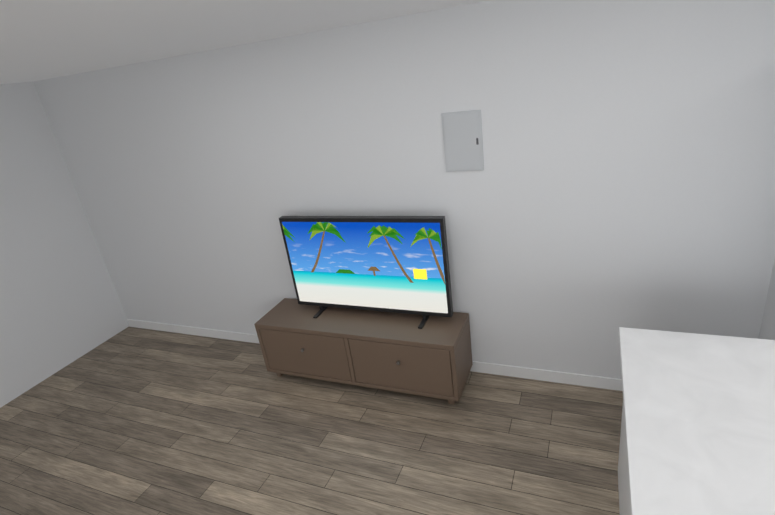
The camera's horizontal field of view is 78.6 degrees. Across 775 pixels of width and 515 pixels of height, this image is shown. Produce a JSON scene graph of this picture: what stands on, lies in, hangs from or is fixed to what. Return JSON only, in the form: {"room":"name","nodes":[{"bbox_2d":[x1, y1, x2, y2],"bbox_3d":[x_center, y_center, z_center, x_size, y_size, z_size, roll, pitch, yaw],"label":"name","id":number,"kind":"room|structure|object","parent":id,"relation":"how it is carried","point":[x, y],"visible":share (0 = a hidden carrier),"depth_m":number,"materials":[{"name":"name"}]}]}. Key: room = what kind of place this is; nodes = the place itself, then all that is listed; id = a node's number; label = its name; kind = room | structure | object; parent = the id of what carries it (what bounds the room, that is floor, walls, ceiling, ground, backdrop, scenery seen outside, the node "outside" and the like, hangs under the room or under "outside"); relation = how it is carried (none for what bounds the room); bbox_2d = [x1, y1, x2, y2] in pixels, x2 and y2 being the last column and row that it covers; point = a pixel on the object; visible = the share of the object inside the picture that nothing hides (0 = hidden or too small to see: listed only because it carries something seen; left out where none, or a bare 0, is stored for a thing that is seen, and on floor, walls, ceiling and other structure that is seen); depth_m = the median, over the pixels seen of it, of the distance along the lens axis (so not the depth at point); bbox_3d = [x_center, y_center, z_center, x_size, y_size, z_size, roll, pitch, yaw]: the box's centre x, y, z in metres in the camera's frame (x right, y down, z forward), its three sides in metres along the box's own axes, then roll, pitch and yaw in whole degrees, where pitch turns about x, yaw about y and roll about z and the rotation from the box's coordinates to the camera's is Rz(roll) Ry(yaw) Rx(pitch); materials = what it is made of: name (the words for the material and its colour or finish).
{"room":"living room","nodes":[
{"label":"living room","id":0,"kind":"room"},
{"bbox_2d":[0,82,128,407],"bbox_3d":[-4.162,0.917,1.851,0.120,2.452,6.760,2,25,23],"label":"wall","id":1,"kind":"structure","parent":0,"point":[60,306],"depth_m":4.18,"materials":[{"name":"paint"}]},
{"bbox_2d":[0,0,488,84],"bbox_3d":[-0.407,-0.078,-0.304,8.405,0.050,6.760,2,25,23],"label":"ceiling","id":2,"kind":"structure","parent":0,"point":[43,39],"depth_m":1.91,"materials":[{"name":"white paint"}]},
{"bbox_2d":[0,327,622,514],"bbox_3d":[-0.084,2.210,0.655,8.405,0.050,6.760,2,25,23],"label":"floor","id":3,"kind":"structure","parent":0,"point":[133,421],"depth_m":3.11,"materials":[{"name":"brown wood"}]},
{"bbox_2d":[254,298,472,404],"bbox_3d":[-0.192,0.689,3.585,1.570,0.512,0.438,2,25,23],"label":"tv stand","id":4,"kind":"object","parent":3,"relation":"on","point":[399,352],"visible":0.98,"depth_m":3.37,"materials":[{"name":"brown wood"}]},
{"bbox_2d":[279,216,452,328],"bbox_3d":[-0.165,0.074,3.377,1.240,0.764,0.250,2,25,23],"label":"tv","id":5,"kind":"object","parent":4,"relation":"on","point":[397,264],"visible":1,"depth_m":3.31,"materials":[{"name":"black plastic"}]},
{"bbox_2d":[618,405,630,514],"bbox_3d":[1.104,1.317,1.176,0.836,0.875,2.636,2,25,23],"label":"base cabinet","id":6,"kind":"object","parent":3,"relation":"on","point":[624,496],"visible":0.12,"depth_m":2.26,"materials":[{"name":"white wood"}]},
{"bbox_2d":[619,327,774,514],"bbox_3d":[1.020,0.901,1.001,0.870,0.038,2.656,2,25,23],"label":"countertop","id":7,"kind":"structure","parent":6,"relation":"on","point":[699,414],"depth_m":1.68,"materials":[{"name":"stone"}]},
{"bbox_2d":[33,0,774,378],"bbox_3d":[0.992,-0.273,2.950,8.405,2.452,0.120,2,25,23],"label":"wall","id":8,"kind":"structure","parent":0,"point":[625,178],"depth_m":2.97,"materials":[{"name":"paint"}]},
{"bbox_2d":[127,319,622,390],"bbox_3d":[-0.349,0.922,3.632,5.468,0.090,0.702,2,25,23],"label":"baseboard","id":9,"kind":"structure","parent":8,"relation":"attached to","point":[559,377],"depth_m":3.46,"materials":[{"name":"white wood"}]},
{"bbox_2d":[441,110,483,171],"bbox_3d":[0.460,-0.706,2.895,0.240,0.360,0.018,2,25,23],"label":"panel","id":10,"kind":"object","parent":8,"relation":"attached to","point":[463,140],"visible":1,"depth_m":2.89,"materials":[{"name":"grey metal"}]},
{"bbox_2d":[759,259,774,339],"bbox_3d":[1.956,-0.067,2.135,0.100,2.452,0.690,2,25,23],"label":"wall","id":11,"kind":"structure","parent":0,"point":[767,330],"depth_m":2.57,"materials":[{"name":"paint"}]}
]}

